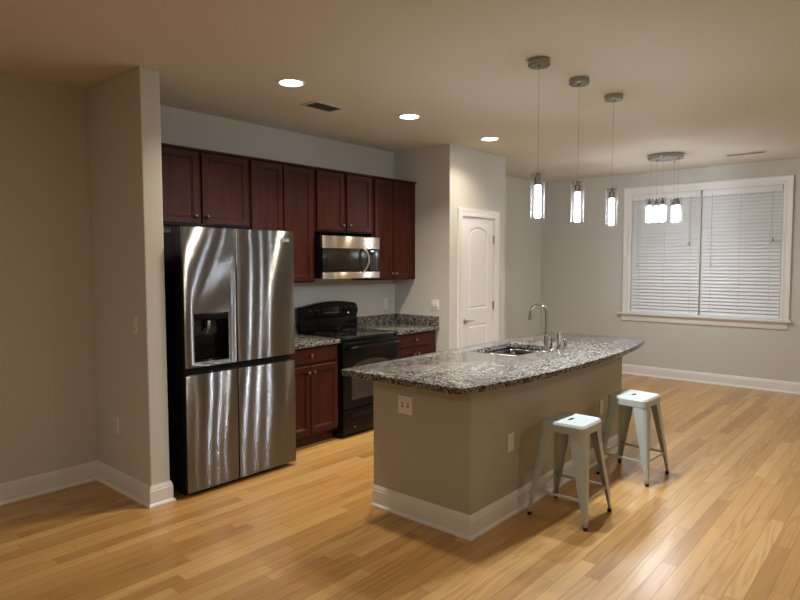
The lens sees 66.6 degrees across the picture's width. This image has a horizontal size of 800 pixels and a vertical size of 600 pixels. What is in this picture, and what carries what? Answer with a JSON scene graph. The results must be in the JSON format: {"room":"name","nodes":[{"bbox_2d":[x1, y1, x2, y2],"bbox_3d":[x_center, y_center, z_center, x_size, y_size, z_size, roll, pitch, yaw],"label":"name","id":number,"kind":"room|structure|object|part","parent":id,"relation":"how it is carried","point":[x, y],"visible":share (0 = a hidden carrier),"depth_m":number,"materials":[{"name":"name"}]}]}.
{"room":"kitchen","nodes":[
{"label":"kitchen","id":0,"kind":"room"},
{"bbox_2d":[86,66,169,485],"bbox_3d":[-1.888,-0.076,4.210,0.800,2.827,0.134,3,5,41],"label":"wall","id":1,"kind":"structure","parent":0,"point":[124,123],"depth_m":4.04,"materials":[{"name":"grey paint"}]},
{"bbox_2d":[114,416,119,433],"bbox_3d":[-1.979,0.875,4.253,0.070,0.115,0.008,3,5,41],"label":"wall outlet","id":2,"kind":"object","parent":1,"relation":"attached to","point":[116,419],"visible":1,"depth_m":4.25,"materials":[{"name":"white plastic"}]},
{"bbox_2d":[132,316,138,333],"bbox_3d":[-1.741,0.165,4.001,0.070,0.115,0.010,3,5,41],"label":"light switch","id":3,"kind":"object","parent":1,"relation":"attached to","point":[135,319],"visible":1,"depth_m":3.99,"materials":[{"name":"white plastic"}]},
{"bbox_2d":[0,72,541,483],"bbox_3d":[-1.792,-0.126,5.021,0.120,2.827,12.296,3,5,41],"label":"wall","id":4,"kind":"structure","parent":0,"point":[48,402],"depth_m":4.28,"materials":[{"name":"grey paint"}]},
{"bbox_2d":[0,460,175,508],"bbox_3d":[-3.599,1.390,2.300,0.826,0.138,5.444,3,5,41],"label":"baseboard","id":5,"kind":"structure","parent":4,"relation":"attached to","point":[146,495],"depth_m":4.18,"materials":[{"name":"white paint"}]},
{"bbox_2d":[161,143,249,228],"bbox_3d":[-1.678,-0.871,4.740,0.356,0.585,1.010,3,5,41],"label":"upper cabinet","id":6,"kind":"object","parent":4,"relation":"attached to","point":[201,187],"visible":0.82,"depth_m":4.71,"materials":[{"name":"brown wood"}]},
{"bbox_3d":[-1.691,-0.850,4.518,0.019,0.546,0.420,3,5,41],"label":"cabinet door","id":7,"kind":"part","parent":6,"relation":"part of","materials":[{"name":"brown wood"}]},
{"bbox_3d":[-1.690,-1.157,4.733,0.327,0.014,1.010,3,5,41],"label":"moulding","id":8,"kind":"part","parent":6,"relation":"part of","materials":[{"name":"brown wood"}]},
{"bbox_3d":[-1.395,-0.872,4.859,0.019,0.546,0.420,3,5,41],"label":"cabinet door","id":9,"kind":"part","parent":6,"relation":"part of","materials":[{"name":"brown wood"}]},
{"bbox_2d":[241,157,314,282],"bbox_3d":[-1.113,-0.677,5.404,0.356,1.055,0.708,3,5,41],"label":"upper cabinet","id":10,"kind":"object","parent":4,"relation":"attached to","point":[281,194],"visible":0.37,"depth_m":5.33,"materials":[{"name":"brown wood"}]},
{"bbox_3d":[-1.128,-0.656,5.180,0.019,1.016,0.325,3,5,41],"label":"cabinet door","id":11,"kind":"part","parent":10,"relation":"part of","materials":[{"name":"brown wood"}]},
{"bbox_3d":[-1.125,-1.197,5.382,0.327,0.014,0.708,3,5,41],"label":"moulding","id":12,"kind":"part","parent":10,"relation":"part of","materials":[{"name":"brown wood"}]},
{"bbox_3d":[-0.907,-0.672,5.434,0.019,1.016,0.325,3,5,41],"label":"cabinet door","id":13,"kind":"part","parent":10,"relation":"part of","materials":[{"name":"brown wood"}]},
{"bbox_2d":[313,167,372,233],"bbox_3d":[-0.629,-0.947,5.947,0.356,0.585,0.766,3,5,41],"label":"upper cabinet","id":14,"kind":"object","parent":4,"relation":"attached to","point":[342,199],"visible":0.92,"depth_m":5.82,"materials":[{"name":"brown wood"}]},
{"bbox_3d":[-0.653,-0.925,5.713,0.019,0.546,0.344,3,5,41],"label":"cabinet door","id":15,"kind":"part","parent":14,"relation":"part of","materials":[{"name":"brown wood"}]},
{"bbox_3d":[-0.641,-1.232,5.939,0.327,0.014,0.766,3,5,41],"label":"moulding","id":16,"kind":"part","parent":14,"relation":"part of","materials":[{"name":"brown wood"}]},
{"bbox_2d":[314,232,379,278],"bbox_3d":[-0.586,-0.432,5.941,0.462,0.438,0.760,3,5,41],"label":"microwave","id":17,"kind":"object","parent":14,"relation":"attached to","point":[337,255],"visible":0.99,"depth_m":5.77,"materials":[{"name":"silver metal"}]},
{"bbox_3d":[-0.526,-0.377,5.769,0.030,0.222,0.573,3,5,41],"label":"door","id":18,"kind":"part","parent":17,"relation":"part of","materials":[{"name":"black glass"}]},
{"bbox_3d":[-0.327,-0.394,5.934,0.068,0.237,0.026,0,4,6],"label":"door handle","id":19,"kind":"part","parent":17,"relation":"part of","materials":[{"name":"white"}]},
{"bbox_3d":[-0.277,-0.395,6.056,0.030,0.222,0.184,3,5,41],"label":"control panel","id":20,"kind":"part","parent":17,"relation":"part of","materials":[{"name":"black"}]},
{"bbox_3d":[-0.403,-0.943,6.000,0.019,0.546,0.344,3,5,41],"label":"cabinet door","id":21,"kind":"part","parent":14,"relation":"part of","materials":[{"name":"brown wood"}]},
{"bbox_2d":[352,176,416,279],"bbox_3d":[-0.152,-0.747,6.509,0.356,1.055,0.685,3,5,41],"label":"upper cabinet","id":22,"kind":"object","parent":4,"relation":"attached to","point":[393,200],"visible":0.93,"depth_m":6.40,"materials":[{"name":"brown wood"}]},
{"bbox_3d":[-0.170,-0.725,6.282,0.019,1.016,0.267,3,5,41],"label":"cabinet door","id":23,"kind":"part","parent":22,"relation":"part of","materials":[{"name":"brown wood"}]},
{"bbox_3d":[-0.164,-1.267,6.487,0.327,0.014,0.685,3,5,41],"label":"moulding","id":24,"kind":"part","parent":22,"relation":"part of","materials":[{"name":"brown wood"}]},
{"bbox_3d":[0.015,-0.739,6.495,0.019,1.016,0.267,3,5,41],"label":"cabinet door","id":25,"kind":"part","parent":22,"relation":"part of","materials":[{"name":"brown wood"}]},
{"bbox_2d":[383,298,387,308],"bbox_3d":[-0.161,0.042,6.815,0.008,0.115,0.070,3,5,41],"label":"wall outlet","id":26,"kind":"object","parent":4,"relation":"attached to","point":[385,301],"visible":1,"depth_m":6.81,"materials":[{"name":"white plastic"}]},
{"bbox_2d":[0,0,799,182],"bbox_3d":[1.120,-1.439,2.407,7.840,0.100,12.296,3,5,41],"label":"ceiling","id":27,"kind":"structure","parent":0,"point":[705,81],"depth_m":3.84,"materials":[{"name":"beige paint"}]},
{"bbox_2d":[277,78,304,86],"bbox_3d":[-0.747,-1.488,4.173,0.196,0.008,0.196,3,5,41],"label":"recessed light","id":28,"kind":"object","parent":27,"relation":"in","point":[287,82],"visible":1,"depth_m":4.15,"materials":[{"name":"white paint"}]},
{"bbox_2d":[300,101,345,112],"bbox_3d":[-0.609,-1.527,4.815,0.190,0.009,0.310,3,5,41],"label":"ceiling vent","id":29,"kind":"object","parent":27,"relation":"in","point":[317,105],"visible":1,"depth_m":4.81,"materials":[{"name":"white metal"}]},
{"bbox_2d":[398,113,420,119],"bbox_3d":[0.079,-1.548,5.141,0.196,0.008,0.196,3,5,41],"label":"recessed light","id":30,"kind":"object","parent":27,"relation":"in","point":[408,116],"visible":1,"depth_m":5.12,"materials":[{"name":"white paint"}]},
{"bbox_2d":[480,137,499,140],"bbox_3d":[0.896,-1.607,6.076,0.196,0.008,0.196,3,5,41],"label":"recessed light","id":31,"kind":"object","parent":27,"relation":"in","point":[482,138],"visible":1,"depth_m":6.05,"materials":[{"name":"white paint"}]},
{"bbox_2d":[528,57,550,217],"bbox_3d":[0.853,-0.989,3.752,0.136,0.960,0.136,3,5,41],"label":"pendant lamp","id":32,"kind":"object","parent":27,"relation":"hanging from","point":[536,63],"visible":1,"depth_m":3.75,"materials":[{"name":"white glass"}]},
{"bbox_2d":[531,172,541,185],"bbox_3d":[0.859,-0.749,3.773,0.074,0.084,0.064,3,5,41],"label":"socket","id":33,"kind":"object","parent":32,"relation":"attached to","point":[537,180],"depth_m":3.75,"materials":[{"name":"silver metal"}]},
{"bbox_2d":[569,76,589,221],"bbox_3d":[1.211,-1.013,4.136,0.136,0.960,0.136,3,5,41],"label":"pendant lamp","id":34,"kind":"object","parent":27,"relation":"hanging from","point":[578,81],"visible":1,"depth_m":4.13,"materials":[{"name":"white glass"}]},
{"bbox_2d":[572,180,581,192],"bbox_3d":[1.218,-0.773,4.157,0.074,0.084,0.064,3,5,41],"label":"socket","id":35,"kind":"object","parent":34,"relation":"attached to","point":[577,188],"depth_m":4.14,"materials":[{"name":"silver metal"}]},
{"bbox_2d":[604,93,622,224],"bbox_3d":[1.583,-1.038,4.535,0.136,0.960,0.136,3,5,41],"label":"pendant lamp","id":36,"kind":"object","parent":27,"relation":"hanging from","point":[611,97],"visible":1,"depth_m":4.53,"materials":[{"name":"white glass"}]},
{"bbox_2d":[606,188,615,198],"bbox_3d":[1.590,-0.798,4.556,0.074,0.084,0.064,3,5,41],"label":"socket","id":37,"kind":"object","parent":36,"relation":"attached to","point":[612,193],"depth_m":4.54,"materials":[{"name":"silver metal"}]},
{"bbox_2d":[647,152,683,221],"bbox_3d":[3.069,-1.285,7.047,0.455,0.778,0.398,0,3,-2],"label":"chandelier","id":38,"kind":"object","parent":27,"relation":"hanging from","point":[666,156],"visible":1,"depth_m":6.99,"materials":[{"name":"white glass"}]},
{"bbox_2d":[723,150,766,156],"bbox_3d":[3.930,-1.665,6.930,0.420,0.009,0.130,3,5,41],"label":"ceiling vent","id":39,"kind":"object","parent":27,"relation":"in","point":[764,151],"visible":1,"depth_m":6.90,"materials":[{"name":"white metal"}]},
{"bbox_2d":[0,374,799,599],"bbox_3d":[1.127,1.483,2.584,7.840,0.100,12.296,3,5,41],"label":"floor","id":40,"kind":"structure","parent":0,"point":[723,523],"depth_m":3.55,"materials":[{"name":"brown wood"}]},
{"bbox_2d":[163,226,295,494],"bbox_3d":[-1.434,0.393,4.666,0.825,1.832,0.927,3,5,41],"label":"refrigerator","id":41,"kind":"object","parent":40,"relation":"on","point":[229,293],"visible":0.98,"depth_m":4.31,"materials":[{"name":"silver metal"}]},
{"bbox_3d":[-1.347,-0.023,4.216,0.070,0.944,0.398,3,5,41],"label":"door","id":42,"kind":"part","parent":41,"relation":"part of","materials":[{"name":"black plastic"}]},
{"bbox_3d":[-1.345,0.898,4.272,0.070,0.796,0.398,3,5,41],"label":"door","id":43,"kind":"part","parent":41,"relation":"part of","materials":[{"name":"silver metal"}]},
{"bbox_3d":[-1.335,0.182,4.218,0.030,0.093,0.030,3,5,41],"label":"spout","id":44,"kind":"part","parent":41,"relation":"part of","materials":[{"name":"silver metal"}]},
{"bbox_3d":[-1.038,0.876,4.625,0.070,0.796,0.512,3,5,41],"label":"door","id":45,"kind":"part","parent":41,"relation":"part of","materials":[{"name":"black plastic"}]},
{"bbox_2d":[290,344,337,447],"bbox_3d":[-0.988,0.827,5.403,0.662,0.872,0.672,3,5,41],"label":"base cabinet","id":46,"kind":"object","parent":40,"relation":"on","point":[316,368],"visible":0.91,"depth_m":5.27,"materials":[{"name":"brown wood"}]},
{"bbox_3d":[-0.876,0.865,5.093,0.019,0.587,0.316,3,5,41],"label":"cabinet door","id":47,"kind":"part","parent":46,"relation":"part of","materials":[{"name":"brown wood"}]},
{"bbox_3d":[-0.771,0.478,5.192,0.019,0.127,0.640,3,5,41],"label":"drawer","id":48,"kind":"part","parent":46,"relation":"part of","materials":[{"name":"brown wood"}]},
{"bbox_2d":[294,323,339,348],"bbox_3d":[-0.996,0.320,5.380,0.643,0.141,0.679,3,5,41],"label":"countertop","id":49,"kind":"structure","parent":46,"relation":"on","point":[301,341],"depth_m":5.32,"materials":[{"name":"stone"}]},
{"bbox_3d":[-0.664,0.850,5.337,0.019,0.587,0.316,3,5,41],"label":"cabinet door","id":50,"kind":"part","parent":46,"relation":"part of","materials":[{"name":"brown wood"}]},
{"bbox_2d":[297,301,399,437],"bbox_3d":[-0.476,0.627,5.910,0.702,1.210,0.764,3,5,41],"label":"range","id":51,"kind":"object","parent":40,"relation":"on","point":[357,346],"visible":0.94,"depth_m":5.71,"materials":[{"name":"black metal"}]},
{"bbox_3d":[-0.685,0.103,6.058,0.002,0.070,0.222,3,5,41],"label":"clock panel","id":52,"kind":"part","parent":51,"relation":"part of","materials":[{"name":"black glass"}]},
{"bbox_2d":[301,327,398,340],"bbox_3d":[-0.477,0.326,5.892,0.572,0.024,0.764,3,5,41],"label":"cooktop","id":53,"kind":"object","parent":51,"relation":"in","point":[342,333],"depth_m":5.84,"materials":[{"name":"black glass"}]},
{"bbox_3d":[-0.275,1.093,5.764,0.041,0.227,0.754,3,5,41],"label":"storage drawer","id":54,"kind":"part","parent":51,"relation":"part of","materials":[{"name":"black metal"}]},
{"bbox_3d":[-0.256,1.039,5.745,0.008,0.037,0.562,3,5,41],"label":"drawer pull","id":55,"kind":"part","parent":51,"relation":"part of","materials":[{"name":"black plastic"}]},
{"bbox_3d":[-0.275,0.671,5.738,0.043,0.602,0.754,3,5,41],"label":"oven door","id":56,"kind":"part","parent":51,"relation":"part of","materials":[{"name":"black ceramic"}]},
{"bbox_3d":[-0.236,0.418,5.688,0.064,0.036,0.666,3,5,41],"label":"oven handle","id":57,"kind":"part","parent":51,"relation":"part of","materials":[{"name":"black metal"}]},
{"bbox_2d":[395,330,435,358],"bbox_3d":[-0.042,0.759,6.492,0.662,0.872,0.660,3,5,41],"label":"base cabinet","id":58,"kind":"object","parent":40,"relation":"on","point":[412,344],"visible":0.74,"depth_m":6.27,"materials":[{"name":"brown wood"}]},
{"bbox_2d":[357,313,438,334],"bbox_3d":[-0.043,0.251,6.476,0.643,0.141,0.688,3,5,41],"label":"countertop","id":59,"kind":"structure","parent":58,"relation":"on","point":[403,323],"depth_m":6.59,"materials":[{"name":"stone"}]},
{"bbox_3d":[0.060,0.797,6.170,0.019,0.587,0.274,3,5,41],"label":"cabinet door","id":60,"kind":"part","parent":58,"relation":"part of","materials":[{"name":"brown wood"}]},
{"bbox_3d":[0.152,0.411,6.254,0.019,0.127,0.557,3,5,41],"label":"drawer","id":61,"kind":"part","parent":58,"relation":"part of","materials":[{"name":"brown wood"}]},
{"bbox_3d":[0.245,0.784,6.383,0.019,0.587,0.274,3,5,41],"label":"cabinet door","id":62,"kind":"part","parent":58,"relation":"part of","materials":[{"name":"brown wood"}]},
{"bbox_2d":[371,356,624,540],"bbox_3d":[0.868,0.873,4.578,0.787,0.874,2.322,3,5,41],"label":"kitchen island","id":63,"kind":"object","parent":40,"relation":"on","point":[447,466],"visible":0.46,"depth_m":3.77,"materials":[{"name":"beige paint"}]},
{"bbox_2d":[398,395,412,415],"bbox_3d":[0.029,0.653,3.777,0.116,0.115,0.016,3,5,41],"label":"wall outlet","id":64,"kind":"object","parent":63,"relation":"attached to","point":[404,402],"visible":1,"depth_m":3.78,"materials":[{"name":"white plastic"}]},
{"bbox_2d":[342,331,644,394],"bbox_3d":[0.949,0.415,4.584,1.080,0.038,2.812,3,5,41],"label":"island countertop","id":65,"kind":"structure","parent":63,"relation":"on","point":[466,370],"depth_m":4.08,"materials":[{"name":"stone"}]},
{"bbox_2d":[484,347,540,355],"bbox_3d":[0.886,0.508,4.784,0.475,0.170,0.710,3,5,41],"label":"sink","id":66,"kind":"object","parent":65,"relation":"in","point":[510,351],"visible":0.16,"depth_m":5.07,"materials":[{"name":"silver metal"}]},
{"bbox_3d":[0.768,0.518,4.648,0.432,0.168,0.306,3,5,41],"label":"bowl","id":67,"kind":"part","parent":66,"relation":"part of","materials":[{"name":"silver metal"}]},
{"bbox_3d":[0.992,0.502,4.905,0.432,0.168,0.346,3,5,41],"label":"bowl","id":68,"kind":"part","parent":66,"relation":"part of","materials":[{"name":"silver metal"}]},
{"bbox_2d":[528,303,549,352],"bbox_3d":[1.053,0.207,4.615,0.170,0.371,0.053,2,4,32],"label":"faucet","id":69,"kind":"object","parent":65,"relation":"on","point":[546,341],"visible":1,"depth_m":4.58,"materials":[{"name":"silver metal"}]},
{"bbox_3d":[1.049,0.144,4.614,0.149,0.245,0.023,2,4,32],"label":"spout","id":70,"kind":"part","parent":69,"relation":"part of","materials":[{"name":"silver metal"}]},
{"bbox_2d":[544,334,555,350],"bbox_3d":[1.155,0.326,4.665,0.096,0.128,0.052,-2,4,-26],"label":"lever","id":71,"kind":"object","parent":65,"relation":"on","point":[552,340],"visible":0.95,"depth_m":4.66,"materials":[{"name":"silver metal"}]},
{"bbox_2d":[554,331,561,349],"bbox_3d":[1.236,0.313,4.750,0.056,0.142,0.064,3,5,41],"label":"sprayer","id":72,"kind":"object","parent":65,"relation":"on","point":[559,333],"visible":0.98,"depth_m":4.74,"materials":[{"name":"silver metal"}]},
{"bbox_2d":[561,339,567,347],"bbox_3d":[1.298,0.343,4.847,0.080,0.070,0.042,3,5,41],"label":"soap dispenser","id":73,"kind":"object","parent":65,"relation":"on","point":[563,340],"visible":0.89,"depth_m":4.82,"materials":[{"name":"silver metal"}]},
{"bbox_3d":[0.869,1.240,4.601,0.787,0.138,2.322,3,5,41],"label":"baseboard","id":74,"kind":"part","parent":63,"relation":"part of","materials":[{"name":"white paint"}]},
{"bbox_2d":[508,432,513,451],"bbox_3d":[0.697,0.891,3.812,0.008,0.115,0.070,3,5,41],"label":"wall outlet","id":75,"kind":"object","parent":63,"relation":"attached to","point":[511,435],"visible":1,"depth_m":3.81,"materials":[{"name":"white plastic"}]},
{"bbox_2d":[599,399,603,414],"bbox_3d":[1.613,0.855,4.868,0.008,0.115,0.070,3,5,41],"label":"wall outlet","id":76,"kind":"object","parent":63,"relation":"attached to","point":[602,400],"visible":1,"depth_m":4.86,"materials":[{"name":"white plastic"}]},
{"bbox_2d":[527,412,611,530],"bbox_3d":[1.079,1.050,3.854,0.394,0.608,0.394,3,5,40],"label":"bar stool","id":77,"kind":"object","parent":40,"relation":"on","point":[565,426],"visible":1,"depth_m":3.80,"materials":[{"name":"grey metal"}]},
{"bbox_3d":[0.878,1.058,3.838,0.143,0.553,0.137,0,3,-5],"label":"leg","id":78,"kind":"part","parent":77,"relation":"part of","materials":[{"name":"white metal"}]},
{"bbox_3d":[1.063,1.044,4.055,0.137,0.553,0.143,0,3,-5],"label":"leg","id":79,"kind":"part","parent":77,"relation":"part of","materials":[{"name":"white metal"}]},
{"bbox_3d":[1.078,0.777,3.837,0.298,0.061,0.298,3,5,40],"label":"seat","id":80,"kind":"part","parent":77,"relation":"part of","materials":[{"name":"white metal"}]},
{"bbox_3d":[1.095,1.069,3.654,0.137,0.553,0.143,0,3,-5],"label":"leg","id":81,"kind":"part","parent":77,"relation":"part of","materials":[{"name":"white metal"}]},
{"bbox_3d":[1.280,1.055,3.870,0.143,0.553,0.137,0,3,-5],"label":"leg","id":82,"kind":"part","parent":77,"relation":"part of","materials":[{"name":"white metal"}]},
{"bbox_2d":[596,389,668,486],"bbox_3d":[1.750,1.005,4.564,0.394,0.608,0.394,3,5,44],"label":"bar stool","id":83,"kind":"object","parent":40,"relation":"on","point":[641,403],"visible":0.94,"depth_m":4.51,"materials":[{"name":"grey metal"}]},
{"bbox_3d":[1.549,1.012,4.563,0.143,0.553,0.137,0,3,-1],"label":"leg","id":84,"kind":"part","parent":83,"relation":"part of","materials":[{"name":"white metal"}]},
{"bbox_3d":[1.748,0.999,4.766,0.137,0.553,0.143,0,3,-1],"label":"leg","id":85,"kind":"part","parent":83,"relation":"part of","materials":[{"name":"white metal"}]},
{"bbox_3d":[1.750,0.732,4.548,0.298,0.061,0.298,3,5,44],"label":"seat","id":86,"kind":"part","parent":83,"relation":"part of","materials":[{"name":"white metal"}]},
{"bbox_3d":[1.752,1.024,4.363,0.137,0.553,0.143,0,3,-1],"label":"leg","id":87,"kind":"part","parent":83,"relation":"part of","materials":[{"name":"white metal"}]},
{"bbox_3d":[1.952,1.011,4.566,0.143,0.553,0.137,0,3,-1],"label":"leg","id":88,"kind":"part","parent":83,"relation":"part of","materials":[{"name":"white metal"}]},
{"bbox_2d":[394,144,505,351],"bbox_3d":[0.594,-0.257,7.087,0.772,2.827,1.112,3,5,41],"label":"wall","id":89,"kind":"structure","parent":0,"point":[448,177],"depth_m":6.58,"materials":[{"name":"grey paint"}]},
{"bbox_2d":[430,300,438,310],"bbox_3d":[0.373,0.054,6.554,0.116,0.115,0.010,3,5,41],"label":"light switch","id":90,"kind":"object","parent":89,"relation":"attached to","point":[434,304],"visible":1,"depth_m":6.55,"materials":[{"name":"white plastic"}]},
{"bbox_2d":[457,207,499,347],"bbox_3d":[0.858,0.082,6.865,0.163,2.178,0.812,3,5,41],"label":"door","id":91,"kind":"structure","parent":89,"relation":"in","point":[478,231],"depth_m":6.82,"materials":[{"name":"white paint"}]},
{"bbox_3d":[0.760,0.227,6.679,0.056,0.064,0.144,3,5,41],"label":"handle","id":92,"kind":"part","parent":91,"relation":"part of","materials":[{"name":"silver metal"}]},
{"bbox_2d":[540,158,799,382],"bbox_3d":[5.113,-0.266,7.085,7.600,2.827,0.120,3,5,41],"label":"wall","id":93,"kind":"structure","parent":0,"point":[582,261],"depth_m":8.66,"materials":[{"name":"grey paint"}]},
{"bbox_2d":[618,174,793,329],"bbox_3d":[3.961,-0.609,8.028,2.110,1.865,0.175,3,5,41],"label":"window","id":94,"kind":"structure","parent":93,"relation":"in","point":[787,181],"depth_m":7.89,"materials":[{"name":"white paint"}]},
{"bbox_2d":[631,190,701,314],"bbox_3d":[3.604,-0.631,8.303,0.894,1.643,0.106,3,5,41],"label":"window blind","id":95,"kind":"object","parent":94,"relation":"attached to","point":[665,255],"visible":1,"depth_m":8.30,"materials":[{"name":"white"}]},
{"bbox_3d":[3.625,0.179,8.374,0.888,0.016,0.044,3,5,41],"label":"rail","id":96,"kind":"part","parent":95,"relation":"part of","materials":[{"name":"white plastic"}]},
{"bbox_3d":[3.930,0.223,8.041,2.110,0.028,0.075,3,5,41],"label":"sill","id":97,"kind":"part","parent":94,"relation":"part of","materials":[{"name":"white paint"}]},
{"bbox_2d":[700,184,783,318],"bbox_3d":[4.297,-0.596,7.704,0.903,1.643,0.106,3,5,41],"label":"window blind","id":98,"kind":"object","parent":94,"relation":"attached to","point":[741,258],"visible":1,"depth_m":7.71,"materials":[{"name":"white"}]},
{"bbox_3d":[4.317,0.214,7.775,0.897,0.016,0.044,3,5,41],"label":"rail","id":99,"kind":"part","parent":98,"relation":"part of","materials":[{"name":"white plastic"}]},
{"bbox_3d":[4.298,-0.584,7.706,0.671,1.590,0.002,3,5,41],"label":"ladder cord","id":100,"kind":"part","parent":98,"relation":"part of","materials":[{"name":"grey plastic"}]},
{"bbox_3d":[4.372,-0.604,7.761,0.878,1.636,0.024,3,5,41],"label":"sash","id":101,"kind":"part","parent":94,"relation":"part of","materials":[{"name":"white paint"}]},
{"bbox_2d":[622,364,799,393],"bbox_3d":[3.935,1.161,5.809,7.600,0.138,3.482,3,5,41],"label":"baseboard","id":102,"kind":"structure","parent":93,"relation":"attached to","point":[684,375],"depth_m":7.94,"materials":[{"name":"white paint"}]}
]}

